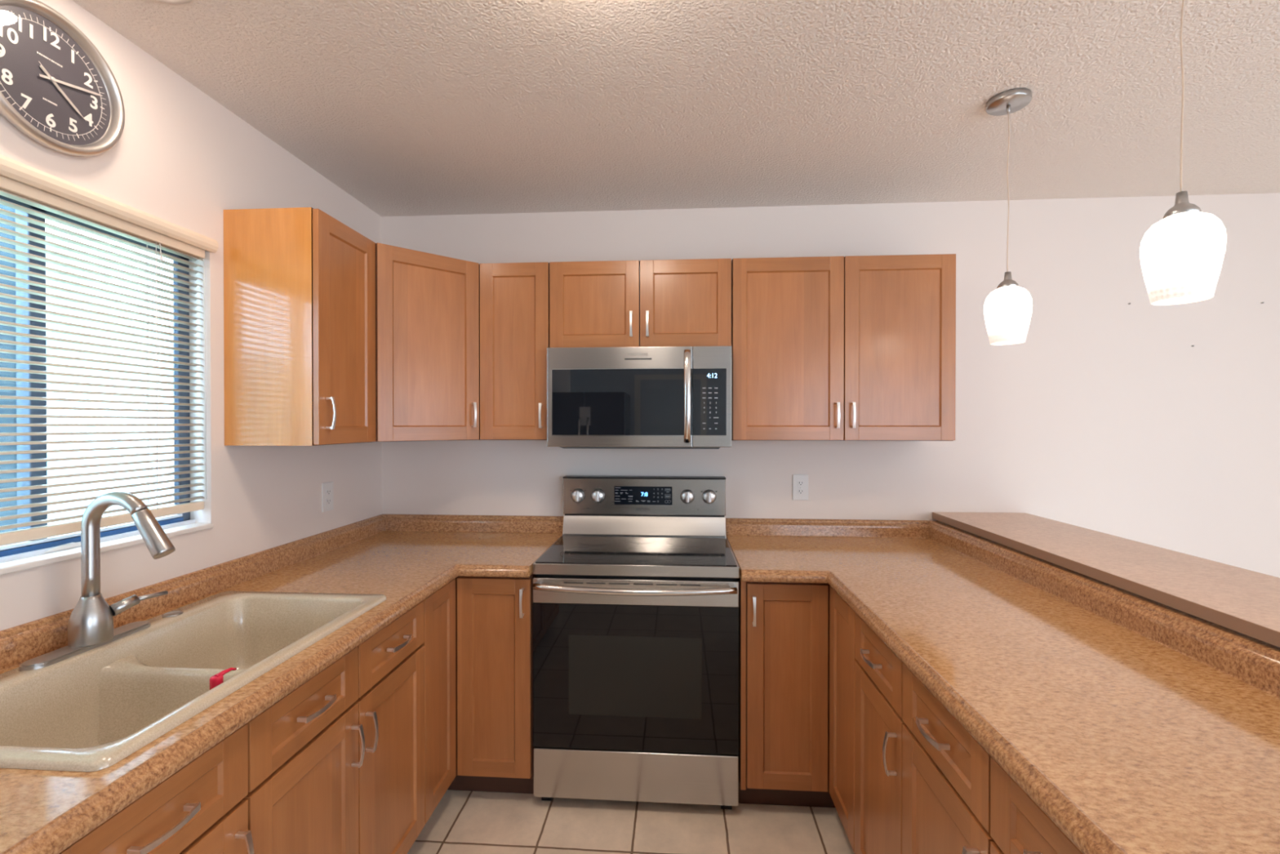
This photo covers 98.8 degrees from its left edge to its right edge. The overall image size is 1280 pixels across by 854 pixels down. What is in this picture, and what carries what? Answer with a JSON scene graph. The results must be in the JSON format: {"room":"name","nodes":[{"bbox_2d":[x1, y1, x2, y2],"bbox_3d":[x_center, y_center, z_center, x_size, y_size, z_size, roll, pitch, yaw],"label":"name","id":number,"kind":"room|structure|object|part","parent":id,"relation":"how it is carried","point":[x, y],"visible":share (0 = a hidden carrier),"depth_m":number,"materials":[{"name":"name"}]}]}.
{"room":"kitchen","nodes":[
{"label":"kitchen","id":0,"kind":"room"},
{"bbox_2d":[0,0,382,631],"bbox_3d":[-1.527,0.208,-0.070,0.120,2.460,5.600,0,0,4],"label":"wall","id":1,"kind":"structure","parent":0,"point":[180,157],"depth_m":1.72,"materials":[{"name":"beige paint"}]},
{"bbox_2d":[0,0,124,156],"bbox_3d":[-1.357,-0.801,1.266,0.038,0.320,0.320,0,0,4],"label":"wall clock","id":2,"kind":"object","parent":1,"relation":"attached to","point":[57,89],"visible":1,"depth_m":1.27,"materials":[{"name":"grey"}]},
{"bbox_2d":[0,195,213,575],"bbox_3d":[-1.427,-0.118,1.209,0.115,0.874,1.030,0,0,4],"label":"window","id":3,"kind":"structure","parent":1,"relation":"in","point":[17,557],"depth_m":1.32,"materials":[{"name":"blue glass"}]},
{"bbox_3d":[-1.427,0.312,1.212,0.114,0.015,1.030,0,0,4],"label":"sill","id":4,"kind":"part","parent":3,"relation":"part of","materials":[{"name":"white paint"}]},
{"bbox_2d":[0,154,218,546],"bbox_3d":[-1.396,-0.163,1.175,0.072,0.846,1.107,0,0,4],"label":"blind","id":5,"kind":"object","parent":3,"relation":"attached to","point":[10,168],"visible":0.98,"depth_m":1.39,"materials":[{"name":"beige plastic"}]},
{"bbox_3d":[-1.405,0.247,1.211,0.027,0.026,1.008,0,0,4],"label":"rail","id":6,"kind":"part","parent":5,"relation":"part of","materials":[{"name":"beige"}]},
{"bbox_3d":[-1.396,-0.149,1.558,0.002,0.795,0.002,0,0,-26],"label":"ladder cord","id":7,"kind":"part","parent":5,"relation":"part of","materials":[{"name":"white fabric"}]},
{"bbox_3d":[-1.369,-0.149,1.556,0.002,0.795,0.002,0,0,-26],"label":"ladder cord","id":8,"kind":"part","parent":5,"relation":"part of","materials":[{"name":"white fabric"}]},
{"bbox_3d":[-1.364,-0.499,1.564,0.008,0.055,0.008,0,0,4],"label":"cord pull","id":9,"kind":"part","parent":5,"relation":"part of","materials":[{"name":"white plastic"}]},
{"bbox_3d":[-1.357,-0.160,1.712,0.006,0.775,0.003,0,0,-41],"label":"lift cord","id":10,"kind":"part","parent":5,"relation":"part of","materials":[{"name":"white fabric"}]},
{"bbox_2d":[0,514,564,671],"bbox_3d":[-0.902,0.476,1.473,0.916,0.076,2.440,0,0,4],"label":"backsplash","id":11,"kind":"structure","parent":1,"relation":"attached to","point":[20,643],"depth_m":1.82,"materials":[{"name":"laminate"}]},
{"bbox_2d":[223,207,375,445],"bbox_3d":[-1.155,-0.321,1.925,0.348,0.759,0.337,0,0,4],"label":"upper cabinet","id":12,"kind":"object","parent":1,"relation":"attached to","point":[300,282],"visible":1,"depth_m":1.76,"materials":[{"name":"brown wood"}]},
{"bbox_3d":[-1.006,-0.045,1.788,0.032,0.105,0.012,0,0,4],"label":"handle","id":13,"kind":"part","parent":12,"relation":"part of","materials":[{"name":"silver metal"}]},
{"bbox_3d":[-1.024,-0.321,1.917,0.020,0.753,0.332,0,0,4],"label":"door","id":14,"kind":"part","parent":12,"relation":"part of","materials":[{"name":"brown wood"}]},
{"bbox_2d":[321,481,333,511],"bbox_3d":[-1.302,0.291,2.291,0.008,0.120,0.072,0,0,4],"label":"wall outlet","id":15,"kind":"object","parent":1,"relation":"attached to","point":[326,487],"visible":1,"depth_m":2.28,"materials":[{"name":"white plastic"}]},
{"bbox_2d":[325,488,331,495],"bbox_3d":[-1.300,0.271,2.290,0.004,0.027,0.033,0,0,4],"label":"receptacle","id":16,"kind":"object","parent":15,"relation":"attached to","point":[328,491],"depth_m":2.29,"materials":[{"name":"white plastic"}]},
{"bbox_2d":[325,497,331,504],"bbox_3d":[-1.300,0.310,2.291,0.004,0.027,0.033,0,0,4],"label":"receptacle","id":17,"kind":"object","parent":15,"relation":"attached to","point":[328,500],"depth_m":2.29,"materials":[{"name":"white plastic"}]},
{"bbox_2d":[407,789,854,853],"bbox_3d":[1.328,1.479,-0.256,5.842,0.080,5.840,0,0,4],"label":"floor","id":18,"kind":"structure","parent":0,"point":[463,821],"depth_m":1.95,"materials":[{"name":"beige tile"}]},
{"bbox_2d":[58,723,253,853],"bbox_3d":[-1.067,0.995,0.901,0.658,0.871,0.373,0,0,4],"label":"base cabinet","id":19,"kind":"object","parent":18,"relation":"on","point":[200,808],"visible":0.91,"depth_m":0.94,"materials":[{"name":"brown wood"}]},
{"bbox_3d":[-0.755,0.641,0.877,0.032,0.012,0.105,0,0,4],"label":"handle","id":20,"kind":"part","parent":19,"relation":"part of","materials":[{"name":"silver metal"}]},
{"bbox_3d":[-0.781,1.020,0.881,0.020,0.595,0.368,0,0,4],"label":"door","id":21,"kind":"part","parent":19,"relation":"part of","materials":[{"name":"brown wood"}]},
{"bbox_3d":[-0.744,0.815,1.033,0.032,0.105,0.012,0,0,4],"label":"handle","id":22,"kind":"part","parent":19,"relation":"part of","materials":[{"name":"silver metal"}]},
{"bbox_2d":[242,646,364,853],"bbox_3d":[-1.042,0.993,1.271,0.658,0.871,0.367,0,0,4],"label":"base cabinet","id":23,"kind":"object","parent":18,"relation":"on","point":[304,764],"visible":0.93,"depth_m":1.25,"materials":[{"name":"brown wood"}]},
{"bbox_3d":[-0.755,1.017,1.252,0.020,0.595,0.362,0,0,4],"label":"door","id":24,"kind":"part","parent":23,"relation":"part of","materials":[{"name":"brown wood"}]},
{"bbox_3d":[-0.755,0.641,1.249,0.020,0.138,0.362,0,0,4],"label":"drawer","id":25,"kind":"part","parent":23,"relation":"part of","materials":[{"name":"brown wood"}]},
{"bbox_3d":[-0.730,0.639,1.248,0.032,0.012,0.105,0,0,4],"label":"handle","id":26,"kind":"part","parent":23,"relation":"part of","materials":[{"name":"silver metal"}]},
{"bbox_3d":[-0.719,0.813,1.400,0.032,0.105,0.012,0,0,4],"label":"handle","id":27,"kind":"part","parent":23,"relation":"part of","materials":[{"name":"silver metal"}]},
{"bbox_2d":[354,600,424,853],"bbox_3d":[-1.017,0.991,1.641,0.658,0.871,0.374,0,0,4],"label":"base cabinet","id":28,"kind":"object","parent":18,"relation":"on","point":[391,700],"visible":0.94,"depth_m":1.61,"materials":[{"name":"brown wood"}]},
{"bbox_3d":[-0.715,0.813,1.464,0.032,0.105,0.012,0,0,4],"label":"handle","id":29,"kind":"part","parent":28,"relation":"part of","materials":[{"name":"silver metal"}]},
{"bbox_3d":[-0.730,0.639,1.620,0.020,0.138,0.369,0,0,4],"label":"drawer","id":30,"kind":"part","parent":28,"relation":"part of","materials":[{"name":"brown wood"}]},
{"bbox_3d":[-0.704,0.637,1.618,0.032,0.012,0.105,0,0,4],"label":"handle","id":31,"kind":"part","parent":28,"relation":"part of","materials":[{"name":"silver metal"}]},
{"bbox_2d":[421,573,536,823],"bbox_3d":[-0.849,0.988,2.255,0.912,0.871,0.872,0,0,4],"label":"base cabinet","id":32,"kind":"object","parent":18,"relation":"on","point":[478,642],"visible":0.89,"depth_m":2.06,"materials":[{"name":"brown wood"}]},
{"bbox_2d":[0,514,564,853],"bbox_3d":[-0.902,0.496,1.473,0.916,0.114,2.440,0,0,4],"label":"countertop","id":33,"kind":"structure","parent":32,"relation":"on","point":[406,559],"depth_m":1.51,"materials":[{"name":"stone"}]},
{"bbox_2d":[19,491,175,670],"bbox_3d":[-1.186,0.326,1.261,0.236,0.355,0.264,0,0,4],"label":"kitchen faucet","id":34,"kind":"object","parent":33,"relation":"on","point":[91,622],"visible":1,"depth_m":1.25,"materials":[{"name":"silver metal"}]},
{"bbox_3d":[-1.266,0.498,1.267,0.054,0.010,0.264,0,0,4],"label":"plate","id":35,"kind":"part","parent":34,"relation":"part of","materials":[{"name":"silver metal"}]},
{"bbox_3d":[-1.207,0.270,1.262,0.150,0.243,0.032,0,0,4],"label":"spout","id":36,"kind":"part","parent":34,"relation":"part of","materials":[{"name":"silver metal"}]},
{"bbox_3d":[-1.225,0.426,1.340,0.028,0.039,0.113,0,0,20],"label":"lever","id":37,"kind":"part","parent":34,"relation":"part of","materials":[{"name":"silver metal"}]},
{"bbox_2d":[0,591,386,771],"bbox_3d":[-1.041,0.609,1.254,0.522,0.218,0.828,0,0,4],"label":"sink","id":38,"kind":"object","parent":33,"relation":"in","point":[90,710],"visible":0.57,"depth_m":1.25,"materials":[{"name":"ceramic"}]},
{"bbox_2d":[209,666,236,689],"bbox_3d":[-0.871,0.612,1.131,0.058,0.209,0.056,0,0,-28],"label":"dish brush","id":39,"kind":"object","parent":38,"relation":"in","point":[216,679],"visible":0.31,"depth_m":1.13,"materials":[{"name":"red plastic"}]},
{"bbox_3d":[-0.709,0.939,1.936,0.020,0.743,0.250,0,0,4],"label":"door","id":40,"kind":"part","parent":32,"relation":"part of","materials":[{"name":"brown wood"}]},
{"bbox_3d":[-0.548,0.939,2.063,0.279,0.743,0.020,0,0,4],"label":"door","id":41,"kind":"part","parent":32,"relation":"part of","materials":[{"name":"brown wood"}]},
{"bbox_3d":[-0.437,0.650,2.028,0.012,0.105,0.032,0,0,4],"label":"handle","id":42,"kind":"part","parent":32,"relation":"part of","materials":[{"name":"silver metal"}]},
{"bbox_2d":[532,475,739,808],"bbox_3d":[-0.002,0.829,2.285,0.765,1.187,0.688,0,0,4],"label":"range","id":43,"kind":"object","parent":18,"relation":"on","point":[636,600],"visible":1,"depth_m":2.02,"materials":[{"name":"silver metal"}]},
{"bbox_3d":[-0.292,0.321,2.559,0.065,0.065,0.035,0,0,4],"label":"knob","id":44,"kind":"part","parent":43,"relation":"part of","materials":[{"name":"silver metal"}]},
{"bbox_3d":[-0.197,0.321,2.552,0.065,0.065,0.035,0,0,4],"label":"knob","id":45,"kind":"part","parent":43,"relation":"part of","materials":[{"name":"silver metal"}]},
{"bbox_3d":[-0.022,0.586,1.978,0.739,0.027,0.074,0,0,4],"label":"handle","id":46,"kind":"part","parent":43,"relation":"part of","materials":[{"name":"silver metal"}]},
{"bbox_3d":[-0.019,1.288,2.035,0.758,0.182,0.028,0,0,4],"label":"storage drawer","id":47,"kind":"part","parent":43,"relation":"part of","materials":[{"name":"silver metal"}]},
{"bbox_3d":[-0.019,0.877,2.032,0.760,0.632,0.030,0,0,4],"label":"oven door","id":48,"kind":"part","parent":43,"relation":"part of","materials":[{"name":"black glass"}]},
{"bbox_3d":[-0.020,0.922,2.020,0.759,0.535,0.006,0,0,4],"label":"door glass","id":49,"kind":"part","parent":43,"relation":"part of","materials":[{"name":"black glass"}]},
{"bbox_2d":[532,534,739,577],"bbox_3d":[0.000,0.526,2.311,0.765,0.044,0.586,0,0,4],"label":"cooktop","id":50,"kind":"object","parent":43,"relation":"in","point":[571,556],"depth_m":2.12,"materials":[{"name":"black glass"}]},
{"bbox_3d":[0.015,0.320,2.555,0.270,0.086,0.001,0,0,4],"label":"control panel","id":51,"kind":"part","parent":43,"relation":"part of","materials":[{"name":"black glass"}]},
{"bbox_3d":[0.218,0.321,2.524,0.065,0.065,0.035,0,0,4],"label":"knob","id":52,"kind":"part","parent":43,"relation":"part of","materials":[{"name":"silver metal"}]},
{"bbox_3d":[0.318,0.322,2.517,0.065,0.065,0.035,0,0,4],"label":"knob","id":53,"kind":"part","parent":43,"relation":"part of","materials":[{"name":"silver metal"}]},
{"bbox_2d":[737,577,857,851],"bbox_3d":[0.861,0.988,2.127,0.969,0.871,0.896,0,0,4],"label":"base cabinet","id":54,"kind":"object","parent":18,"relation":"on","point":[797,658],"visible":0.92,"depth_m":1.99,"materials":[{"name":"brown wood"}]},
{"bbox_3d":[0.410,0.661,1.970,0.012,0.105,0.032,0,0,4],"label":"handle","id":55,"kind":"part","parent":54,"relation":"part of","materials":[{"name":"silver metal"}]},
{"bbox_3d":[0.533,0.939,1.990,0.287,0.743,0.020,0,0,4],"label":"door","id":56,"kind":"part","parent":54,"relation":"part of","materials":[{"name":"brown wood"}]},
{"bbox_3d":[0.679,0.940,1.830,0.020,0.743,0.276,0,0,4],"label":"door","id":57,"kind":"part","parent":54,"relation":"part of","materials":[{"name":"brown wood"}]},
{"bbox_2d":[725,517,1279,853],"bbox_3d":[0.810,0.496,1.357,0.974,0.114,2.440,0,0,4],"label":"countertop","id":58,"kind":"structure","parent":54,"relation":"on","point":[1135,723],"depth_m":1.13,"materials":[{"name":"stone"}]},
{"bbox_2d":[854,612,905,853],"bbox_3d":[0.959,0.992,1.491,0.688,0.871,0.356,0,0,4],"label":"base cabinet","id":59,"kind":"object","parent":18,"relation":"on","point":[878,672],"visible":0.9,"depth_m":1.51,"materials":[{"name":"brown wood"}]},
{"bbox_3d":[0.631,0.637,1.512,0.032,0.012,0.105,0,0,4],"label":"handle","id":60,"kind":"part","parent":59,"relation":"part of","materials":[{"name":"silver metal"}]},
{"bbox_3d":[0.657,0.639,1.510,0.020,0.138,0.351,0,0,4],"label":"drawer","id":61,"kind":"part","parent":59,"relation":"part of","materials":[{"name":"brown wood"}]},
{"bbox_3d":[0.622,0.813,1.366,0.032,0.105,0.012,0,0,4],"label":"handle","id":62,"kind":"part","parent":59,"relation":"part of","materials":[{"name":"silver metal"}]},
{"bbox_2d":[902,662,995,853],"bbox_3d":[0.934,0.994,1.127,0.688,0.871,0.373,0,0,4],"label":"base cabinet","id":63,"kind":"object","parent":18,"relation":"on","point":[946,771],"visible":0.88,"depth_m":1.15,"materials":[{"name":"brown wood"}]},
{"bbox_3d":[0.607,0.639,1.147,0.032,0.012,0.105,0,0,4],"label":"handle","id":64,"kind":"part","parent":63,"relation":"part of","materials":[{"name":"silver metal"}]},
{"bbox_3d":[0.633,1.018,1.147,0.020,0.595,0.368,0,0,4],"label":"door","id":65,"kind":"part","parent":63,"relation":"part of","materials":[{"name":"brown wood"}]},
{"bbox_3d":[0.596,0.815,0.993,0.032,0.105,0.012,0,0,4],"label":"handle","id":66,"kind":"part","parent":63,"relation":"part of","materials":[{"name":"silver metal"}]},
{"bbox_2d":[990,756,1083,853],"bbox_3d":[0.909,0.996,0.754,0.688,0.871,0.373,0,0,4],"label":"base cabinet","id":67,"kind":"object","parent":18,"relation":"on","point":[1018,825],"visible":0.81,"depth_m":0.89,"materials":[{"name":"brown wood"}]},
{"bbox_3d":[0.607,1.020,0.774,0.020,0.595,0.368,0,0,4],"label":"door","id":68,"kind":"part","parent":67,"relation":"part of","materials":[{"name":"brown wood"}]},
{"bbox_3d":[0.581,0.642,0.774,0.032,0.012,0.105,0,0,4],"label":"handle","id":69,"kind":"part","parent":67,"relation":"part of","materials":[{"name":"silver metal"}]},
{"bbox_2d":[71,0,1279,217],"bbox_3d":[1.328,-1.071,-0.271,5.842,0.100,5.840,0,0,4],"label":"ceiling","id":70,"kind":"structure","parent":0,"point":[410,108],"depth_m":1.68,"materials":[{"name":"white paint"}]},
{"bbox_2d":[155,0,192,4],"bbox_3d":[-1.119,-1.022,1.248,0.170,0.015,0.170,0,0,4],"label":"recessed light","id":71,"kind":"object","parent":70,"relation":"in","point":[170,2],"visible":1,"depth_m":1.32,"materials":[{"name":"white"}]},
{"bbox_2d":[983,88,1032,345],"bbox_3d":[1.161,-0.649,1.732,0.128,0.767,0.128,0,0,24],"label":"pendant lamp","id":72,"kind":"object","parent":70,"relation":"hanging from","point":[1007,309],"visible":1,"depth_m":1.70,"materials":[{"name":"white glass"}]},
{"bbox_3d":[1.161,-0.350,1.734,0.128,0.171,0.128,0,0,4],"label":"lamp shade","id":73,"kind":"part","parent":72,"relation":"part of","materials":[{"name":"white glass"}]},
{"bbox_3d":[1.161,-0.735,1.732,0.007,0.515,0.006,0,0,4],"label":"cord","id":74,"kind":"part","parent":72,"relation":"part of","materials":[{"name":"beige plastic"}]},
{"bbox_2d":[1139,0,1226,305],"bbox_3d":[1.121,-0.645,1.135,0.128,0.767,0.128,0,0,24],"label":"pendant lamp","id":75,"kind":"object","parent":70,"relation":"hanging from","point":[1182,254],"visible":1,"depth_m":1.10,"materials":[{"name":"white glass"}]},
{"bbox_3d":[1.121,-0.732,1.134,0.007,0.515,0.006,0,0,4],"label":"cord","id":76,"kind":"part","parent":75,"relation":"part of","materials":[{"name":"beige plastic"}]},
{"bbox_3d":[1.121,-0.347,1.136,0.128,0.171,0.128,0,0,4],"label":"lamp shade","id":77,"kind":"part","parent":75,"relation":"part of","materials":[{"name":"white glass"}]},
{"bbox_2d":[381,192,1279,577],"bbox_3d":[1.521,0.192,2.590,5.842,2.460,0.120,0,0,4],"label":"wall","id":78,"kind":"structure","parent":0,"point":[1107,418],"depth_m":2.51,"materials":[{"name":"beige paint"}]},
{"bbox_2d":[370,242,480,442],"bbox_3d":[-0.990,-0.323,2.388,0.617,0.759,0.614,0,0,4],"label":"upper cabinet","id":79,"kind":"object","parent":78,"relation":"attached to","point":[428,304],"visible":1,"depth_m":2.20,"materials":[{"name":"brown wood"}]},
{"bbox_3d":[-0.700,-0.051,2.317,0.012,0.105,0.032,0,0,-41],"label":"handle","id":80,"kind":"part","parent":79,"relation":"part of","materials":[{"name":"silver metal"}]},
{"bbox_2d":[480,262,550,439],"bbox_3d":[-0.529,-0.324,2.486,0.303,0.759,0.356,0,0,4],"label":"upper cabinet","id":81,"kind":"object","parent":78,"relation":"attached to","point":[515,308],"visible":0.96,"depth_m":2.35,"materials":[{"name":"brown wood"}]},
{"bbox_3d":[-0.420,-0.048,2.318,0.012,0.105,0.032,0,0,4],"label":"handle","id":82,"kind":"part","parent":81,"relation":"part of","materials":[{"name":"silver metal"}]},
{"bbox_2d":[549,258,731,347],"bbox_3d":[0.008,-0.517,2.449,0.767,0.372,0.356,0,0,4],"label":"upper cabinet","id":83,"kind":"object","parent":78,"relation":"attached to","point":[655,303],"visible":0.82,"depth_m":2.30,"materials":[{"name":"brown wood"}]},
{"bbox_3d":[-0.193,-0.516,2.326,0.380,0.366,0.020,0,0,4],"label":"door","id":84,"kind":"part","parent":83,"relation":"part of","materials":[{"name":"brown wood"}]},
{"bbox_3d":[-0.037,-0.430,2.290,0.012,0.105,0.032,0,0,4],"label":"handle","id":85,"kind":"part","parent":83,"relation":"part of","materials":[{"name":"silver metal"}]},
{"bbox_2d":[546,346,731,448],"bbox_3d":[0.005,-0.118,2.404,0.753,0.420,0.447,0,0,4],"label":"microwave","id":86,"kind":"object","parent":83,"relation":"attached to","point":[666,397],"visible":1,"depth_m":2.23,"materials":[{"name":"silver metal"}]},
{"bbox_3d":[-0.075,-0.101,2.234,0.572,0.269,0.001,0,0,4],"label":"door glass","id":87,"kind":"part","parent":86,"relation":"part of","materials":[{"name":"black glass"}]},
{"bbox_3d":[-0.007,-0.289,2.229,0.110,0.033,0.001,0,0,4],"label":"name plate","id":88,"kind":"part","parent":86,"relation":"part of","materials":[{"name":"silver metal"}]},
{"bbox_3d":[0.189,-0.124,2.192,0.027,0.374,0.050,0,0,4],"label":"handle","id":89,"kind":"part","parent":86,"relation":"part of","materials":[{"name":"silver metal"}]},
{"bbox_3d":[0.280,-0.101,2.210,0.134,0.269,0.001,0,0,4],"label":"control panel","id":90,"kind":"part","parent":86,"relation":"part of","materials":[{"name":"black glass"}]},
{"bbox_3d":[0.291,-0.122,2.218,0.156,0.407,0.015,0,0,4],"label":"control frame","id":91,"kind":"part","parent":86,"relation":"part of","materials":[{"name":"silver metal"}]},
{"bbox_3d":[0.031,-0.430,2.285,0.012,0.105,0.032,0,0,4],"label":"handle","id":92,"kind":"part","parent":83,"relation":"part of","materials":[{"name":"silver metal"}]},
{"bbox_3d":[0.190,-0.516,2.300,0.380,0.366,0.020,0,0,4],"label":"door","id":93,"kind":"part","parent":83,"relation":"part of","materials":[{"name":"brown wood"}]},
{"bbox_2d":[792,474,808,500],"bbox_3d":[0.754,0.283,2.578,0.072,0.120,0.008,0,0,4],"label":"wall outlet","id":94,"kind":"object","parent":78,"relation":"attached to","point":[800,482],"visible":1,"depth_m":2.58,"materials":[{"name":"white plastic"}]},
{"bbox_2d":[796,480,804,485],"bbox_3d":[0.754,0.264,2.575,0.033,0.027,0.004,0,0,4],"label":"receptacle","id":95,"kind":"object","parent":94,"relation":"attached to","point":[799,482],"depth_m":2.57,"materials":[{"name":"white plastic"}]},
{"bbox_2d":[796,488,804,494],"bbox_3d":[0.754,0.303,2.575,0.033,0.027,0.004,0,0,4],"label":"receptacle","id":96,"kind":"object","parent":94,"relation":"attached to","point":[799,491],"depth_m":2.57,"materials":[{"name":"white plastic"}]},
{"bbox_2d":[731,253,955,440],"bbox_3d":[0.841,-0.323,2.393,0.896,0.759,0.356,0,0,4],"label":"upper cabinet","id":97,"kind":"object","parent":78,"relation":"attached to","point":[855,348],"visible":1,"depth_m":2.25,"materials":[{"name":"brown wood"}]},
{"bbox_3d":[0.611,-0.323,2.273,0.451,0.753,0.020,0,0,4],"label":"door","id":98,"kind":"part","parent":97,"relation":"part of","materials":[{"name":"brown wood"}]},
{"bbox_3d":[0.806,-0.048,2.235,0.012,0.105,0.032,0,0,4],"label":"handle","id":99,"kind":"part","parent":97,"relation":"part of","materials":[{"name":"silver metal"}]},
{"bbox_3d":[0.868,-0.048,2.231,0.012,0.105,0.032,0,0,4],"label":"handle","id":100,"kind":"part","parent":97,"relation":"part of","materials":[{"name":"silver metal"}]},
{"bbox_3d":[1.058,-0.322,2.242,0.438,0.753,0.020,0,0,4],"label":"door","id":101,"kind":"part","parent":97,"relation":"part of","materials":[{"name":"brown wood"}]},
{"bbox_2d":[725,517,1279,697],"bbox_3d":[0.810,0.492,1.357,0.974,0.106,2.440,0,0,4],"label":"backsplash","id":102,"kind":"structure","parent":78,"relation":"attached to","point":[1253,661],"depth_m":1.54,"materials":[{"name":"laminate"}]},
{"bbox_3d":[1.366,0.930,1.316,0.140,0.998,2.450,0,0,4],"label":"wall","id":103,"kind":"structure","parent":0,"visible":0},
{"bbox_2d":[932,511,1279,647],"bbox_3d":[1.475,0.415,1.280,0.415,0.030,2.500,0,0,4],"label":"bar ledge","id":104,"kind":"object","parent":103,"relation":"on","point":[1246,602],"visible":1,"depth_m":1.54,"materials":[{"name":"laminate"}]},
{"label":"outside","id":105,"kind":"structure","parent":0,"visible":0},
{"bbox_3d":[-7.712,1.719,3.165,12.498,0.100,18.000,0,0,4],"label":"lawn","id":106,"kind":"structure","parent":105,"visible":0},
{"bbox_2d":[0,204,17,533],"bbox_3d":[-1.791,0.154,1.426,0.145,3.050,0.270,0,0,4],"label":"post","id":107,"kind":"object","parent":106,"relation":"on","point":[2,355],"depth_m":1.49,"materials":[{"name":"blue paint"}]},
{"bbox_2d":[45,236,93,291],"bbox_3d":[-9.207,-0.645,7.551,2.881,4.565,4.223,0,0,4],"label":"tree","id":108,"kind":"object","parent":106,"relation":"on","point":[50,239],"visible":0.04,"depth_m":8.11,"materials":[{"name":"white plant"}]},
{"bbox_2d":[45,271,173,524],"bbox_3d":[-5.530,0.086,3.510,1.814,3.141,15.094,0,0,4],"label":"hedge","id":109,"kind":"object","parent":106,"relation":"on","point":[56,386],"visible":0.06,"depth_m":4.80,"materials":[{"name":"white plant"}]}
]}

